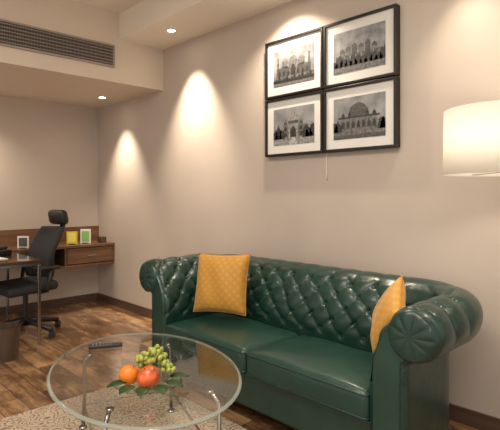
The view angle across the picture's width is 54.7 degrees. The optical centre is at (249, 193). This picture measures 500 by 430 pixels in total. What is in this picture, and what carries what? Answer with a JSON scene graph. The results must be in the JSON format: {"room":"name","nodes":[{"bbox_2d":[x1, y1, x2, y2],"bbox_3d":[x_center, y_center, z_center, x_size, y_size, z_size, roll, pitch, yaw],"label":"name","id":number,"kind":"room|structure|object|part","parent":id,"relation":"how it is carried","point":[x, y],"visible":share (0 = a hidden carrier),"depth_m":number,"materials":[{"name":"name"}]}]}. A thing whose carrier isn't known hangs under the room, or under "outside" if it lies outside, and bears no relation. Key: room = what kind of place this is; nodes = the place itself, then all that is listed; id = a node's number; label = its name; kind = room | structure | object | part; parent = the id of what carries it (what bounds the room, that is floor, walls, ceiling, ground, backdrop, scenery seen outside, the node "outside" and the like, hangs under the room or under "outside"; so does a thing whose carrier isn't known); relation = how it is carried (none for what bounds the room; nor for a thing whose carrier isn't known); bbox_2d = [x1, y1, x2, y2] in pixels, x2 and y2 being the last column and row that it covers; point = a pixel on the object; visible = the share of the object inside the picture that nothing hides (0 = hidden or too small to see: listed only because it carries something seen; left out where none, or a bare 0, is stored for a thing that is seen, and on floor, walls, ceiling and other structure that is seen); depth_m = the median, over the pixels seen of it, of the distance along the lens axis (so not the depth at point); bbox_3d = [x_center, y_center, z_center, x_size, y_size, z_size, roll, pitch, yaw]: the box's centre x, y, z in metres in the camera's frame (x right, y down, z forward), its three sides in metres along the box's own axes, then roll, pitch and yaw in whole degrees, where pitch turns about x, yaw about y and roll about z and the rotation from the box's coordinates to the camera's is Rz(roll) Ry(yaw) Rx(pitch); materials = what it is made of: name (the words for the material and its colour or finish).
{"room":"hotel room","nodes":[
{"label":"hotel room","id":0,"kind":"room"},
{"bbox_2d":[0,96,97,306],"bbox_3d":[-3.960,-0.250,4.302,5.480,3.200,0.150,0,0,-44],"label":"wall","id":1,"kind":"structure","parent":0,"point":[49,150],"depth_m":5.72,"materials":[{"name":"beige paint"}]},
{"bbox_2d":[0,293,96,315],"bbox_3d":[-3.908,1.302,4.237,5.465,0.095,0.015,0,0,-44],"label":"baseboard","id":2,"kind":"structure","parent":1,"relation":"attached to","point":[14,309],"depth_m":5.74,"materials":[{"name":"brown wood"}]},
{"bbox_2d":[0,226,114,267],"bbox_3d":[-2.712,0.616,5.083,2.600,0.426,0.458,0,0,-44],"label":"console","id":3,"kind":"object","parent":1,"relation":"attached to","point":[93,253],"visible":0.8,"depth_m":5.57,"materials":[{"name":"brown wood"}]},
{"bbox_2d":[17,236,28,247],"bbox_3d":[-2.449,0.519,5.231,0.120,0.130,0.073,0,0,-4],"label":"menu card","id":4,"kind":"object","parent":3,"relation":"on","point":[22,241],"visible":0.99,"depth_m":5.21,"materials":[{"name":"white paper"}]},
{"bbox_2d":[19,238,26,246],"bbox_3d":[-2.447,0.519,5.207,0.086,0.094,0.003,0,0,-4],"label":"print","id":5,"kind":"object","parent":4,"relation":"on","point":[22,241],"depth_m":5.20},
{"bbox_3d":[-2.862,0.495,5.238,2.600,0.185,0.026,0,0,-44],"label":"panel","id":6,"kind":"part","parent":3,"relation":"part of","materials":[{"name":"brown wood"}]},
{"bbox_2d":[66,231,76,244],"bbox_3d":[-2.062,0.509,5.606,0.120,0.150,0.073,0,0,-9],"label":"stand","id":7,"kind":"object","parent":3,"relation":"on","point":[71,237],"visible":1,"depth_m":5.58,"materials":[{"name":"yellow"}]},
{"bbox_2d":[68,233,75,242],"bbox_3d":[-2.059,0.509,5.582,0.086,0.108,0.003,0,0,-9],"label":"print","id":8,"kind":"object","parent":7,"relation":"on","point":[71,236],"depth_m":5.58,"materials":[{"name":"yellow paper"}]},
{"bbox_2d":[80,229,90,243],"bbox_3d":[-1.945,0.499,5.731,0.120,0.170,0.073,0,0,-4],"label":"stand","id":9,"kind":"object","parent":3,"relation":"on","point":[85,234],"visible":1,"depth_m":5.71,"materials":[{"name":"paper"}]},
{"bbox_2d":[82,231,88,240],"bbox_3d":[-1.944,0.499,5.707,0.086,0.122,0.003,0,0,-4],"label":"print","id":10,"kind":"object","parent":9,"relation":"on","point":[85,234],"depth_m":5.71},
{"bbox_3d":[-2.003,0.710,5.781,0.555,0.176,0.428,0,0,-44],"label":"drawer","id":11,"kind":"part","parent":3,"relation":"part of","materials":[{"name":"brown wood"}]},
{"bbox_2d":[97,236,105,242],"bbox_3d":[-1.793,0.549,5.845,0.070,0.070,0.100,0,0,-44],"label":"tissue box","id":12,"kind":"object","parent":3,"relation":"on","point":[101,239],"visible":1,"depth_m":5.81,"materials":[{"name":"brown"}]},
{"bbox_2d":[0,0,162,107],"bbox_3d":[-3.397,-1.430,3.719,5.480,0.680,1.470,0,0,-44],"label":"ceiling soffit","id":13,"kind":"structure","parent":1,"relation":"attached to","point":[137,72],"depth_m":4.64,"materials":[{"name":"paint"}]},
{"bbox_2d":[0,18,114,67],"bbox_3d":[-1.828,-1.335,4.196,1.428,0.218,0.021,0,0,-44],"label":"air vent","id":14,"kind":"object","parent":13,"relation":"in","point":[13,34],"visible":1,"depth_m":4.29,"materials":[{"name":"grey"}]},
{"bbox_2d":[73,0,143,13],"bbox_3d":[-0.768,-1.860,0.996,5.480,0.180,6.100,0,0,-44],"label":"ceiling","id":15,"kind":"structure","parent":0,"point":[117,6],"depth_m":4.49,"materials":[{"name":"paint"}]},
{"bbox_2d":[135,343,175,373],"bbox_3d":[-0.441,0.765,2.261,0.190,0.145,0.119,0,0,-12],"label":"grapes","id":16,"kind":"object","parent":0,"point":[154,353],"visible":1,"depth_m":2.23,"materials":[{"name":"green food"}]},
{"bbox_2d":[0,300,477,429],"bbox_3d":[-1.276,1.400,1.631,5.630,0.100,7.720,0,0,-44],"label":"floor","id":17,"kind":"structure","parent":0,"point":[23,387],"depth_m":3.82,"materials":[{"name":"brown wood"}]},
{"bbox_2d":[0,322,20,362],"bbox_3d":[-2.010,1.215,3.953,0.250,0.270,0.250,0,0,-44],"label":"waste bin","id":18,"kind":"object","parent":17,"relation":"on","point":[9,331],"visible":1,"depth_m":3.89,"materials":[{"name":"brown wood"}]},
{"bbox_2d":[0,252,41,344],"bbox_3d":[-2.441,0.968,4.399,0.730,0.762,0.920,0,0,-44],"label":"writing desk","id":19,"kind":"object","parent":17,"relation":"on","point":[15,260],"visible":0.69,"depth_m":4.31,"materials":[{"name":"brown wood"}]},
{"bbox_2d":[0,246,11,255],"bbox_3d":[-2.416,0.545,4.618,0.160,0.084,0.214,0,0,23],"label":"telephone","id":20,"kind":"object","parent":19,"relation":"on","point":[3,250],"visible":1,"depth_m":4.64,"materials":[{"name":"black plastic"}]},
{"bbox_3d":[-2.471,0.992,4.926,0.024,0.714,0.024,0,0,-44],"label":"leg","id":21,"kind":"part","parent":19,"relation":"part of","materials":[{"name":"silver metal"}]},
{"bbox_3d":[-2.425,0.625,4.386,0.707,0.022,0.862,0,0,-44],"label":"metal frame","id":22,"kind":"part","parent":19,"relation":"part of","materials":[{"name":"silver metal"}]},
{"bbox_3d":[-1.887,0.992,4.322,0.024,0.714,0.024,0,0,-44],"label":"leg","id":23,"kind":"part","parent":19,"relation":"part of","materials":[{"name":"silver metal"}]},
{"bbox_2d":[0,210,68,337],"bbox_3d":[-2.137,0.755,4.706,0.702,1.189,0.724,0,0,42],"label":"office chair","id":24,"kind":"object","parent":17,"relation":"on","point":[45,243],"visible":0.84,"depth_m":4.71,"materials":[{"name":"black fabric"}]},
{"bbox_3d":[-2.312,0.812,4.887,0.125,0.270,0.250,0,0,42],"label":"armrest","id":25,"kind":"part","parent":24,"relation":"part of","materials":[{"name":"black plastic"}]},
{"bbox_3d":[-2.181,0.885,4.648,0.500,0.110,0.480,0,0,42],"label":"seat","id":26,"kind":"part","parent":24,"relation":"part of","materials":[{"name":"black fabric"}]},
{"bbox_3d":[-2.016,0.580,4.831,0.480,0.500,0.279,0,0,42],"label":"backrest","id":27,"kind":"part","parent":24,"relation":"part of","materials":[{"name":"black fabric"}]},
{"bbox_3d":[-1.929,0.812,4.543,0.125,0.270,0.250,0,0,42],"label":"armrest","id":28,"kind":"part","parent":24,"relation":"part of","materials":[{"name":"black plastic"}]},
{"bbox_2d":[0,381,246,429],"bbox_3d":[-0.671,1.345,2.063,1.900,0.010,2.300,0,0,-44],"label":"rug","id":29,"kind":"object","parent":17,"relation":"on","point":[150,410],"visible":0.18,"depth_m":2.92,"materials":[{"name":"beige carpet"}]},
{"bbox_2d":[46,333,241,429],"bbox_3d":[-0.542,1.115,2.473,0.923,0.450,1.348,0,0,-24],"label":"coffee table","id":30,"kind":"object","parent":29,"relation":"on","point":[105,424],"visible":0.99,"depth_m":2.26,"materials":[{"name":"clear glass"}]},
{"bbox_3d":[-0.929,1.119,2.745,0.103,0.441,0.044,0,0,31],"label":"leg","id":31,"kind":"part","parent":30,"relation":"part of","materials":[{"name":"silver metal"}]},
{"bbox_2d":[88,342,122,349],"bbox_3d":[-0.839,0.879,2.805,0.190,0.020,0.048,0,0,-16],"label":"remote control","id":32,"kind":"object","parent":30,"relation":"on","point":[115,344],"visible":1,"depth_m":2.79,"materials":[{"name":"black plastic"}]},
{"bbox_3d":[-0.593,1.119,2.002,0.044,0.441,0.103,0,0,10],"label":"leg","id":33,"kind":"part","parent":30,"relation":"part of","materials":[{"name":"silver metal"}]},
{"bbox_3d":[-0.490,1.119,2.944,0.044,0.441,0.103,0,0,10],"label":"leg","id":34,"kind":"part","parent":30,"relation":"part of","materials":[{"name":"silver metal"}]},
{"bbox_3d":[-0.154,1.119,2.200,0.103,0.441,0.044,0,0,31],"label":"leg","id":35,"kind":"part","parent":30,"relation":"part of","materials":[{"name":"silver metal"}]},
{"bbox_3d":[-0.467,0.872,2.218,0.310,0.034,0.310,0,0,-44],"label":"fruit bowl","id":36,"kind":"object","parent":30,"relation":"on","visible":0},
{"bbox_2d":[107,380,126,387],"bbox_3d":[-0.590,0.848,2.150,0.071,0.017,0.072,0,0,16],"label":"leaf","id":37,"kind":"object","parent":36,"relation":"on","point":[116,382],"visible":1,"depth_m":2.15,"materials":[{"name":"green plant"}]},
{"bbox_2d":[119,385,134,394],"bbox_3d":[-0.533,0.848,2.094,0.071,0.017,0.072,0,0,-17],"label":"leaf","id":38,"kind":"object","parent":36,"relation":"on","point":[125,388],"visible":1,"depth_m":2.09,"materials":[{"name":"green plant"}]},
{"bbox_2d":[119,365,138,384],"bbox_3d":[-0.555,0.829,2.213,0.090,0.086,0.092,0,0,-21],"label":"orange","id":39,"kind":"object","parent":36,"relation":"in","point":[128,373],"visible":0.88,"depth_m":2.18,"materials":[{"name":"orange food"}]},
{"bbox_2d":[135,386,149,397],"bbox_3d":[-0.462,0.848,2.077,0.071,0.017,0.072,0,0,43],"label":"leaf","id":40,"kind":"object","parent":36,"relation":"on","point":[140,391],"visible":1,"depth_m":2.07,"materials":[{"name":"green plant"}]},
{"bbox_2d":[137,365,159,387],"bbox_3d":[-0.457,0.822,2.173,0.104,0.102,0.106,0,0,-17],"label":"apple","id":41,"kind":"object","parent":36,"relation":"in","point":[149,375],"visible":0.94,"depth_m":2.14,"materials":[{"name":"red food"}]},
{"bbox_2d":[152,384,166,394],"bbox_3d":[-0.392,0.848,2.099,0.071,0.017,0.072,0,0,13],"label":"leaf","id":42,"kind":"object","parent":36,"relation":"on","point":[161,388],"visible":1,"depth_m":2.10,"materials":[{"name":"green plant"}]},
{"bbox_2d":[165,379,182,387],"bbox_3d":[-0.340,0.848,2.156,0.072,0.017,0.071,0,0,-19],"label":"leaf","id":43,"kind":"object","parent":36,"relation":"on","point":[174,382],"visible":1,"depth_m":2.16,"materials":[{"name":"green plant"}]},
{"bbox_2d":[170,372,188,377],"bbox_3d":[-0.329,0.848,2.248,0.072,0.017,0.071,0,0,33],"label":"leaf","id":44,"kind":"object","parent":36,"relation":"on","point":[177,374],"visible":0.99,"depth_m":2.26,"materials":[{"name":"green plant"}]},
{"bbox_2d":[139,254,482,429],"bbox_3d":[0.264,0.915,3.104,0.871,0.870,2.353,0,0,-44],"label":"sofa","id":45,"kind":"object","parent":17,"relation":"on","point":[301,350],"visible":0.91,"depth_m":2.80,"materials":[{"name":"green leather"}]},
{"bbox_3d":[-0.714,0.974,3.530,0.010,0.477,0.013,0,0,-44],"label":"nailhead trim","id":46,"kind":"part","parent":45,"relation":"part of","materials":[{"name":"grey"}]},
{"bbox_3d":[-0.714,0.877,3.542,0.014,0.746,0.312,0,0,-44],"label":"arm panel","id":47,"kind":"part","parent":45,"relation":"part of","materials":[{"name":"green leather"}]},
{"bbox_2d":[193,253,250,315],"bbox_3d":[-0.205,0.640,3.465,0.446,0.432,0.205,0,0,26],"label":"throw pillow","id":48,"kind":"object","parent":45,"relation":"on","point":[221,286],"visible":1,"depth_m":3.39,"materials":[{"name":"fabric"}]},
{"bbox_2d":[166,313,297,372],"bbox_3d":[-0.133,0.977,3.298,0.530,0.172,0.824,0,0,-44],"label":"seat cushion","id":49,"kind":"object","parent":45,"relation":"on","point":[234,335],"depth_m":3.18,"materials":[{"name":"green leather"}]},
{"bbox_3d":[0.169,1.160,3.013,0.500,0.200,1.670,0,0,-44],"label":"seat","id":50,"kind":"part","parent":45,"relation":"part of","materials":[{"name":"green leather"}]},
{"bbox_3d":[0.382,1.050,3.218,0.110,0.420,1.660,0,0,-44],"label":"panel","id":51,"kind":"part","parent":45,"relation":"part of","materials":[{"name":"green leather"}]},
{"bbox_2d":[247,335,372,420],"bbox_3d":[0.443,0.976,2.701,0.530,0.174,0.824,0,0,-44],"label":"seat cushion","id":52,"kind":"object","parent":45,"relation":"on","point":[332,373],"depth_m":2.57,"materials":[{"name":"green leather"}]},
{"bbox_2d":[371,274,405,352],"bbox_3d":[0.723,0.635,2.526,0.177,0.416,0.431,0,0,18],"label":"throw pillow","id":53,"kind":"object","parent":45,"relation":"on","point":[393,299],"visible":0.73,"depth_m":2.46,"materials":[{"name":"yellow fabric"}]},
{"bbox_3d":[0.667,0.877,2.112,0.014,0.746,0.312,0,0,-44],"label":"arm panel","id":54,"kind":"part","parent":45,"relation":"part of","materials":[{"name":"green leather"}]},
{"bbox_3d":[0.655,0.974,2.112,0.010,0.477,0.013,0,0,-44],"label":"nailhead trim","id":55,"kind":"part","parent":45,"relation":"part of","materials":[{"name":"green leather"}]},
{"bbox_2d":[443,100,499,176],"bbox_3d":[1.139,0.486,2.150,0.524,1.727,0.524,0,0,-44],"label":"floor lamp","id":56,"kind":"object","parent":17,"relation":"on","point":[471,132],"visible":1,"depth_m":2.01,"materials":[{"name":"white fabric"}]},
{"bbox_2d":[98,0,499,417],"bbox_3d":[0.695,-0.250,3.535,0.150,3.200,7.720,0,0,-44],"label":"wall","id":57,"kind":"structure","parent":0,"point":[184,168],"depth_m":3.68,"materials":[{"name":"beige paint"}]},
{"bbox_2d":[119,0,292,49],"bbox_3d":[1.020,-1.645,2.723,0.510,0.250,6.100,0,0,-44],"label":"ceiling","id":58,"kind":"structure","parent":57,"relation":"attached to","point":[146,23],"depth_m":4.28,"materials":[{"name":"paint"}]},
{"bbox_2d":[166,28,176,32],"bbox_3d":[-0.732,-1.515,4.479,0.100,0.008,0.100,0,0,-44],"label":"recessed light","id":59,"kind":"object","parent":58,"relation":"in","point":[171,30],"visible":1,"depth_m":4.48,"materials":[{"name":"beige"}]},
{"bbox_2d":[265,26,324,100],"bbox_3d":[0.344,-0.996,3.750,0.055,0.459,0.583,0,0,-44],"label":"wall picture","id":60,"kind":"object","parent":57,"relation":"attached to","point":[294,63],"visible":0.9,"depth_m":3.73,"materials":[{"name":"black"}]},
{"bbox_2d":[273,41,313,87],"bbox_3d":[0.334,-0.996,3.740,0.002,0.290,0.415,0,0,-44],"label":"photograph","id":61,"kind":"object","parent":60,"relation":"attached to","point":[293,64],"depth_m":3.73},
{"bbox_2d":[265,90,327,179],"bbox_3d":[0.348,-0.429,3.746,0.055,0.659,0.594,0,0,-44],"label":"wall picture","id":62,"kind":"object","parent":57,"relation":"attached to","point":[293,124],"visible":0.88,"depth_m":3.72,"materials":[{"name":"black"}]},
{"bbox_2d":[274,103,313,145],"bbox_3d":[0.334,-0.529,3.740,0.002,0.290,0.415,0,0,-44],"label":"photograph","id":63,"kind":"object","parent":62,"relation":"attached to","point":[293,123],"depth_m":3.73},
{"bbox_3d":[0.565,-0.210,3.552,0.010,0.220,0.012,0,0,-44],"label":"hanging cord","id":64,"kind":"part","parent":62,"relation":"part of","materials":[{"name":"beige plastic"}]},
{"bbox_2d":[97,293,499,429],"bbox_3d":[0.687,1.302,3.423,0.015,0.095,7.570,0,0,-44],"label":"baseboard","id":65,"kind":"structure","parent":57,"relation":"attached to","point":[474,419],"depth_m":2.85,"materials":[{"name":"brown wood"}]},
{"bbox_2d":[323,3,399,88],"bbox_3d":[0.754,-0.996,3.326,0.055,0.459,0.583,0,0,-44],"label":"wall picture","id":66,"kind":"object","parent":57,"relation":"attached to","point":[364,47],"visible":0.99,"depth_m":3.29,"materials":[{"name":"black"}]},
{"bbox_2d":[333,20,385,74],"bbox_3d":[0.744,-0.996,3.316,0.002,0.290,0.415,0,0,-44],"label":"photograph","id":67,"kind":"object","parent":66,"relation":"attached to","point":[360,48],"depth_m":3.30},
{"bbox_2d":[323,76,399,152],"bbox_3d":[0.754,-0.529,3.326,0.055,0.459,0.583,0,0,-44],"label":"wall picture","id":68,"kind":"object","parent":57,"relation":"attached to","point":[362,116],"visible":1,"depth_m":3.29,"materials":[{"name":"black"}]},
{"bbox_2d":[333,91,385,139],"bbox_3d":[0.744,-0.529,3.316,0.002,0.290,0.415,0,0,-44],"label":"photograph","id":69,"kind":"object","parent":68,"relation":"attached to","point":[360,115],"depth_m":3.30}
]}

